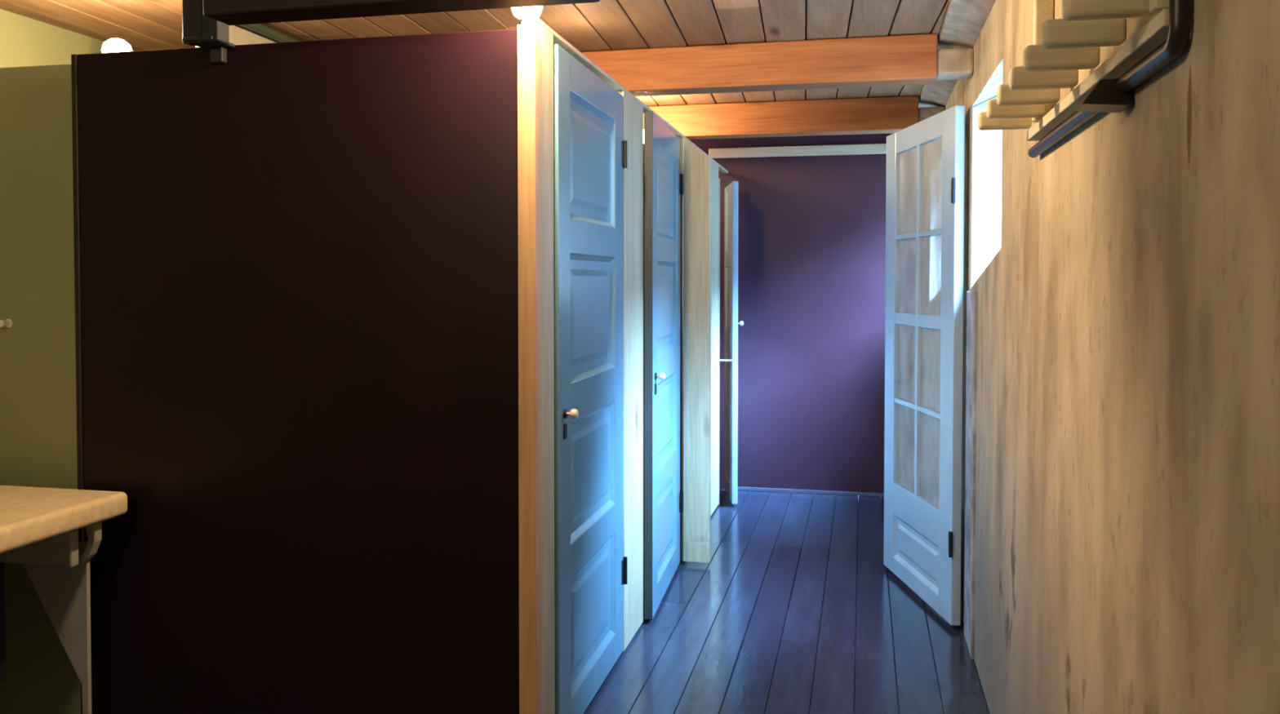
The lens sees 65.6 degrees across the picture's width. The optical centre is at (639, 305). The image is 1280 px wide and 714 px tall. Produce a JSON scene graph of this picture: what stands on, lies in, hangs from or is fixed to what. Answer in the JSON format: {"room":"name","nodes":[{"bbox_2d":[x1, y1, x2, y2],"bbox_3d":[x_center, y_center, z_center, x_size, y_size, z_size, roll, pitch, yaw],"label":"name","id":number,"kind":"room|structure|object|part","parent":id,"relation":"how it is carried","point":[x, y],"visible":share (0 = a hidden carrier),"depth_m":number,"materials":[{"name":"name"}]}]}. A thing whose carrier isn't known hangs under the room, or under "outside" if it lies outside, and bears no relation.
{"room":"hallway","nodes":[
{"label":"hallway","id":0,"kind":"room"},
{"bbox_2d":[0,63,80,713],"bbox_3d":[-1.940,0.291,3.105,0.760,2.055,0.045,0,2,13],"label":"wall partition","id":1,"kind":"structure","parent":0,"point":[38,407],"depth_m":3.06,"materials":[{"name":"green paint"}]},
{"bbox_2d":[0,318,12,327],"bbox_3d":[-1.963,0.055,3.065,0.028,0.028,0.038,0,2,13],"label":"coat hook","id":2,"kind":"object","parent":1,"relation":"attached to","point":[8,322],"visible":1,"depth_m":3.07,"materials":[{"name":"beige wood"}]},
{"bbox_2d":[101,38,132,53],"bbox_3d":[-1.629,-0.777,3.092,0.088,0.112,0.088,0,2,13],"label":"spot lamp","id":3,"kind":"object","parent":1,"relation":"attached to","point":[112,45],"visible":0.27,"depth_m":3.06,"materials":[{"name":"white glass"}]},
{"bbox_2d":[0,8,133,67],"bbox_3d":[-2.418,0.136,2.934,0.100,2.375,8.660,0,2,13],"label":"wall","id":4,"kind":"structure","parent":0,"point":[24,41],"depth_m":3.62,"materials":[{"name":"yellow paint"}]},
{"bbox_2d":[195,24,279,47],"bbox_3d":[-1.127,0.092,5.176,0.060,2.345,3.520,0,2,13],"label":"wall","id":5,"kind":"structure","parent":0,"point":[238,35],"depth_m":3.62,"materials":[{"name":"paint"}]},
{"bbox_2d":[0,0,950,106],"bbox_3d":[-0.980,-1.043,3.232,4.576,0.026,16.463,0,2,9],"label":"ceiling","id":6,"kind":"structure","parent":0,"point":[144,24],"depth_m":3.67,"materials":[{"name":"brown wood"}]},
{"bbox_2d":[238,23,302,42],"bbox_3d":[-1.088,-1.057,5.045,0.036,0.036,3.380,0,2,13],"label":"ceiling beam","id":7,"kind":"structure","parent":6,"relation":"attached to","point":[260,28],"depth_m":3.70,"materials":[{"name":"wood"}]},
{"bbox_2d":[203,0,599,25],"bbox_3d":[-0.600,-0.870,2.444,1.010,0.275,0.110,0,2,13],"label":"beam","id":8,"kind":"structure","parent":6,"relation":"attached to","point":[230,12],"depth_m":2.46,"materials":[{"name":"black wood"}]},
{"bbox_2d":[581,33,973,96],"bbox_3d":[0.040,-0.967,4.112,2.549,0.171,0.130,0,2,13],"label":"ceiling beam","id":9,"kind":"structure","parent":6,"relation":"attached to","point":[914,59],"depth_m":3.94,"materials":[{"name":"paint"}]},
{"bbox_2d":[643,95,945,139],"bbox_3d":[0.329,-1.000,5.400,2.549,0.171,0.130,0,2,13],"label":"ceiling beam","id":10,"kind":"structure","parent":6,"relation":"attached to","point":[873,115],"depth_m":5.23,"materials":[{"name":"paint"}]},
{"bbox_2d":[643,151,644,559],"bbox_3d":[-0.465,0.248,5.032,1.295,2.020,0.020,0,2,13],"label":"wall","id":11,"kind":"structure","parent":0,"point":[643,152],"depth_m":4.91,"materials":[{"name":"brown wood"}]},
{"bbox_2d":[644,111,683,619],"bbox_3d":[0.127,0.237,4.406,0.077,2.055,0.835,0,2,10],"label":"door","id":12,"kind":"structure","parent":11,"relation":"in","point":[663,179],"depth_m":4.26,"materials":[{"name":"teal paint"}]},
{"bbox_3d":[0.064,0.341,4.060,0.005,0.045,0.030,0,2,10],"label":"keyhole plate","id":13,"kind":"part","parent":12,"relation":"part of","materials":[{"name":"black metal"}]},
{"bbox_3d":[0.085,0.289,4.055,0.037,0.032,0.032,0,2,10],"label":"knob","id":14,"kind":"part","parent":12,"relation":"part of","materials":[{"name":"white ceramic"}]},
{"bbox_3d":[0.106,0.973,4.425,0.029,0.363,0.570,0,2,10],"label":"panel","id":15,"kind":"part","parent":12,"relation":"part of","materials":[{"name":"teal paint"}]},
{"bbox_3d":[0.106,0.237,4.406,0.036,2.055,0.820,0,2,10],"label":"door frame","id":16,"kind":"part","parent":12,"relation":"part of","materials":[{"name":"teal paint"}]},
{"bbox_3d":[0.106,-0.490,4.386,0.029,0.380,0.570,0,2,10],"label":"panel","id":17,"kind":"part","parent":12,"relation":"part of","materials":[{"name":"teal paint"}]},
{"bbox_3d":[0.106,0.001,4.399,0.029,0.387,0.570,0,2,10],"label":"panel","id":18,"kind":"part","parent":12,"relation":"part of","materials":[{"name":"teal paint"}]},
{"bbox_3d":[0.106,0.502,4.412,0.029,0.365,0.570,0,2,10],"label":"panel","id":19,"kind":"part","parent":12,"relation":"part of","materials":[{"name":"teal paint"}]},
{"bbox_2d":[643,133,928,495],"bbox_3d":[0.287,0.037,6.703,3.730,2.375,0.080,0,2,13],"label":"wall","id":20,"kind":"structure","parent":0,"point":[811,229],"depth_m":6.48,"materials":[{"name":"purple paint"}]},
{"bbox_2d":[708,143,911,158],"bbox_3d":[1.144,-1.005,6.429,1.410,0.063,0.025,0,2,13],"label":"trim","id":21,"kind":"structure","parent":20,"relation":"attached to","point":[868,148],"depth_m":6.44,"materials":[{"name":"white wood"}]},
{"bbox_2d":[737,486,927,497],"bbox_3d":[1.232,1.220,6.471,1.230,0.022,0.018,0,2,13],"label":"baseboard","id":22,"kind":"structure","parent":20,"relation":"attached to","point":[739,488],"depth_m":6.49,"materials":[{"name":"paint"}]},
{"bbox_2d":[583,488,990,713],"bbox_3d":[-0.364,1.349,3.482,3.883,0.080,12.938,0,2,13],"label":"floor","id":23,"kind":"structure","parent":0,"point":[796,607],"depth_m":3.94,"materials":[{"name":"wood"}]},
{"bbox_2d":[0,485,127,713],"bbox_3d":[-1.997,0.939,2.523,0.870,0.790,0.920,0,2,13],"label":"table","id":24,"kind":"object","parent":23,"relation":"on","point":[39,526],"visible":1,"depth_m":2.80,"materials":[{"name":"beige wood"}]},
{"bbox_3d":[-1.671,0.996,2.842,0.225,0.660,0.013,0,2,13],"label":"leg","id":25,"kind":"part","parent":24,"relation":"part of","materials":[{"name":"grey paint"}]},
{"bbox_2d":[71,23,541,713],"bbox_3d":[-0.975,0.284,2.819,1.440,2.065,0.042,0,2,13],"label":"partition panel","id":26,"kind":"object","parent":23,"relation":"on","point":[307,273],"visible":1,"depth_m":2.79,"materials":[{"name":"brown wood"}]},
{"bbox_2d":[182,0,235,63],"bbox_3d":[-1.201,-0.851,2.771,0.118,0.327,0.105,0,2,13],"label":"steel post","id":27,"kind":"object","parent":26,"relation":"attached to","point":[200,30],"visible":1,"depth_m":2.74,"materials":[{"name":"metal"}]},
{"bbox_3d":[-1.206,-0.736,2.775,0.095,0.010,0.105,0,2,13],"label":"foot plate","id":28,"kind":"part","parent":27,"relation":"part of","materials":[{"name":"metal"}]},
{"bbox_3d":[-1.173,-0.871,2.741,0.050,0.287,0.052,0,2,13],"label":"plate","id":29,"kind":"part","parent":27,"relation":"part of","materials":[{"name":"metal"}]},
{"bbox_3d":[-0.297,0.288,2.667,0.050,2.065,0.042,0,2,13],"label":"edge post","id":30,"kind":"part","parent":26,"relation":"part of","materials":[{"name":"brown wood"}]},
{"bbox_2d":[520,20,555,713],"bbox_3d":[-0.283,0.274,2.769,0.042,2.083,0.160,0,2,13],"label":"wooden post","id":31,"kind":"object","parent":23,"relation":"on","point":[546,38],"visible":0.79,"depth_m":2.78,"materials":[{"name":"white wood"}]},
{"bbox_2d":[553,44,627,713],"bbox_3d":[-0.144,0.267,3.268,0.077,2.055,0.830,0,2,12],"label":"door","id":32,"kind":"structure","parent":23,"relation":"on","point":[590,149],"depth_m":3.19,"materials":[{"name":"teal paint"}]},
{"bbox_3d":[-0.220,0.371,2.925,0.005,0.045,0.030,0,2,12],"label":"keyhole plate","id":33,"kind":"part","parent":32,"relation":"part of","materials":[{"name":"black metal"}]},
{"bbox_3d":[-0.200,0.319,2.919,0.037,0.032,0.032,0,2,12],"label":"knob","id":34,"kind":"part","parent":32,"relation":"part of","materials":[{"name":"white ceramic"}]},
{"bbox_3d":[-0.165,-0.460,3.248,0.029,0.380,0.568,0,2,12],"label":"panel","id":35,"kind":"part","parent":32,"relation":"part of","materials":[{"name":"teal paint"}]},
{"bbox_3d":[-0.165,0.031,3.261,0.029,0.387,0.568,0,2,12],"label":"panel","id":36,"kind":"part","parent":32,"relation":"part of","materials":[{"name":"teal paint"}]},
{"bbox_3d":[-0.165,0.532,3.274,0.029,0.365,0.568,0,2,12],"label":"panel","id":37,"kind":"part","parent":32,"relation":"part of","materials":[{"name":"teal paint"}]},
{"bbox_3d":[-0.165,1.003,3.286,0.029,0.363,0.568,0,2,12],"label":"panel","id":38,"kind":"part","parent":32,"relation":"part of","materials":[{"name":"teal paint"}]},
{"bbox_2d":[617,90,643,652],"bbox_3d":[-0.043,0.246,3.838,0.042,2.083,0.333,0,2,13],"label":"door frame","id":39,"kind":"structure","parent":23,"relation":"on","point":[633,111],"depth_m":3.82,"materials":[{"name":"white wood"}]},
{"bbox_2d":[678,137,683,560],"bbox_3d":[0.287,0.207,5.313,0.042,2.083,0.900,0,2,13],"label":"board","id":40,"kind":"object","parent":23,"relation":"on","point":[680,138],"visible":0.22,"depth_m":4.87,"materials":[{"name":"white wood"}]},
{"bbox_2d":[521,14,728,173],"bbox_3d":[0.130,-0.826,4.593,0.038,0.014,3.940,0,2,13],"label":"rail","id":41,"kind":"object","parent":40,"relation":"on","point":[557,39],"visible":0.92,"depth_m":3.29,"materials":[{"name":"white wood"}]},
{"bbox_2d":[511,5,542,29],"bbox_3d":[-0.310,-0.802,2.714,0.088,0.112,0.088,0,2,13],"label":"spot lamp","id":42,"kind":"object","parent":41,"relation":"on","point":[518,12],"visible":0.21,"depth_m":2.69,"materials":[{"name":"white glass"}]},
{"bbox_3d":[-0.310,-0.820,2.713,0.088,0.077,0.088,0,2,13],"label":"bulb","id":43,"kind":"part","parent":42,"relation":"part of","materials":[{"name":"white glass"}]},
{"bbox_2d":[683,137,711,563],"bbox_3d":[0.278,0.218,4.828,0.130,2.067,0.040,0,2,13],"label":"board","id":44,"kind":"object","parent":23,"relation":"on","point":[696,164],"visible":1,"depth_m":4.81,"materials":[{"name":"brown wood"}]},
{"bbox_2d":[710,160,719,516],"bbox_3d":[0.429,0.191,5.935,0.046,2.083,0.367,0,2,13],"label":"board","id":45,"kind":"object","parent":23,"relation":"on","point":[714,167],"depth_m":5.95,"materials":[{"name":"white wood"}]},
{"bbox_3d":[0.472,0.224,6.102,0.034,2.008,0.025,0,2,13],"label":"jamb strip","id":46,"kind":"part","parent":45,"relation":"part of","materials":[{"name":"white wood"}]},
{"bbox_2d":[724,181,743,504],"bbox_3d":[0.597,0.225,6.308,0.075,1.980,0.482,0,2,-1],"label":"door","id":47,"kind":"structure","parent":45,"relation":"attached to","point":[731,192],"depth_m":6.14,"materials":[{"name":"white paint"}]},
{"bbox_2d":[718,359,732,361],"bbox_3d":[0.522,0.336,6.079,0.085,0.011,0.012,0,2,13],"label":"bar","id":48,"kind":"object","parent":47,"relation":"attached to","point":[719,360],"visible":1,"depth_m":6.08,"materials":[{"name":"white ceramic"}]},
{"bbox_3d":[0.577,0.923,6.321,0.027,0.363,0.270,0,2,-1],"label":"panel","id":49,"kind":"part","parent":47,"relation":"part of","materials":[{"name":"blue paint"}]},
{"bbox_3d":[0.577,-0.540,6.282,0.027,0.380,0.270,0,2,-1],"label":"panel","id":50,"kind":"part","parent":47,"relation":"part of","materials":[{"name":"blue paint"}]},
{"bbox_3d":[0.577,-0.048,6.295,0.027,0.387,0.270,0,2,-1],"label":"panel","id":51,"kind":"part","parent":47,"relation":"part of","materials":[{"name":"blue paint"}]},
{"bbox_3d":[0.577,0.453,6.308,0.027,0.365,0.270,0,2,-1],"label":"panel","id":52,"kind":"part","parent":47,"relation":"part of","materials":[{"name":"blue paint"}]},
{"bbox_3d":[0.621,0.110,6.115,0.037,0.032,0.032,0,2,-1],"label":"knob","id":53,"kind":"part","parent":47,"relation":"part of","materials":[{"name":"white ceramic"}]},
{"bbox_2d":[712,0,899,101],"bbox_3d":[-0.696,-1.071,2.517,3.830,0.060,8.860,0,2,13],"label":"deck","id":54,"kind":"object","parent":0,"point":[806,1],"depth_m":3.79,"materials":[{"name":"brown wood"}]},
{"bbox_2d":[926,0,1279,713],"bbox_3d":[1.041,0.156,2.159,0.270,2.375,8.660,0,2,13],"label":"wall","id":55,"kind":"structure","parent":0,"point":[1127,478],"depth_m":1.50,"materials":[{"name":"wood"}]},
{"bbox_2d":[883,105,964,626],"bbox_3d":[1.221,0.233,4.341,0.054,2.063,0.867,0,2,-4],"label":"glazed door","id":56,"kind":"structure","parent":55,"relation":"in","point":[923,428],"depth_m":4.26,"materials":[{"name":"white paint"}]},
{"bbox_3d":[1.216,0.644,4.509,0.004,0.377,0.278,0,2,-4],"label":"pane","id":57,"kind":"part","parent":56,"relation":"part of","materials":[{"name":"glass"}]},
{"bbox_3d":[1.216,0.260,4.499,0.004,0.349,0.278,0,2,-4],"label":"pane","id":58,"kind":"part","parent":56,"relation":"part of","materials":[{"name":"glass"}]},
{"bbox_3d":[1.216,-0.135,4.488,0.004,0.339,0.278,0,2,-4],"label":"pane","id":59,"kind":"part","parent":56,"relation":"part of","materials":[{"name":"glass"}]},
{"bbox_3d":[1.216,-0.515,4.478,0.004,0.379,0.278,0,2,-4],"label":"pane","id":60,"kind":"part","parent":56,"relation":"part of","materials":[{"name":"clear glass"}]},
{"bbox_3d":[1.227,1.086,4.370,0.033,0.200,0.575,0,2,-4],"label":"panel","id":61,"kind":"part","parent":56,"relation":"part of","materials":[{"name":"blue paint"}]},
{"bbox_3d":[1.238,0.652,4.208,0.004,0.377,0.278,0,2,-4],"label":"pane","id":62,"kind":"part","parent":56,"relation":"part of","materials":[{"name":"clear glass"}]},
{"bbox_3d":[1.238,0.268,4.198,0.004,0.349,0.278,0,2,-4],"label":"pane","id":63,"kind":"part","parent":56,"relation":"part of","materials":[{"name":"clear glass"}]},
{"bbox_3d":[1.238,-0.127,4.188,0.004,0.339,0.278,0,2,-4],"label":"pane","id":64,"kind":"part","parent":56,"relation":"part of","materials":[{"name":"glass"}]},
{"bbox_3d":[1.238,-0.507,4.178,0.004,0.379,0.278,0,2,-4],"label":"pane","id":65,"kind":"part","parent":56,"relation":"part of","materials":[{"name":"clear glass"}]},
{"bbox_2d":[929,236,934,288],"bbox_3d":[1.931,-0.471,6.232,0.210,0.912,0.012,0,2,13],"label":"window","id":66,"kind":"structure","parent":55,"relation":"attached to","point":[931,246],"depth_m":6.25,"materials":[{"name":"white glass"}]},
{"bbox_2d":[918,0,995,107],"bbox_3d":[0.849,-0.975,2.173,0.125,0.055,8.460,0,2,13],"label":"trim","id":67,"kind":"structure","parent":55,"relation":"attached to","point":[964,20],"depth_m":3.65,"materials":[{"name":"pale greyish wood"}]},
{"bbox_2d":[964,291,977,659],"bbox_3d":[1.264,0.624,3.765,0.032,1.355,0.266,0,2,13],"label":"trim","id":68,"kind":"structure","parent":55,"relation":"attached to","point":[971,296],"depth_m":3.70,"materials":[{"name":"white wood"}]},
{"bbox_2d":[970,96,1002,288],"bbox_3d":[1.395,-0.465,3.841,0.210,0.800,0.012,0,2,13],"label":"window","id":69,"kind":"structure","parent":55,"relation":"attached to","point":[987,145],"depth_m":3.85,"materials":[{"name":"white glass"}]},
{"bbox_2d":[977,0,1191,157],"bbox_3d":[0.758,-0.643,1.817,0.141,0.653,1.134,0,2,13],"label":"wall rack","id":70,"kind":"object","parent":55,"relation":"attached to","point":[1060,47],"visible":1,"depth_m":1.55,"materials":[{"name":"beige wood"}]},
{"bbox_3d":[0.816,-0.390,1.827,0.029,0.024,1.100,0,2,13],"label":"wall rail","id":71,"kind":"part","parent":70,"relation":"part of","materials":[{"name":"beige wood"}]}
]}

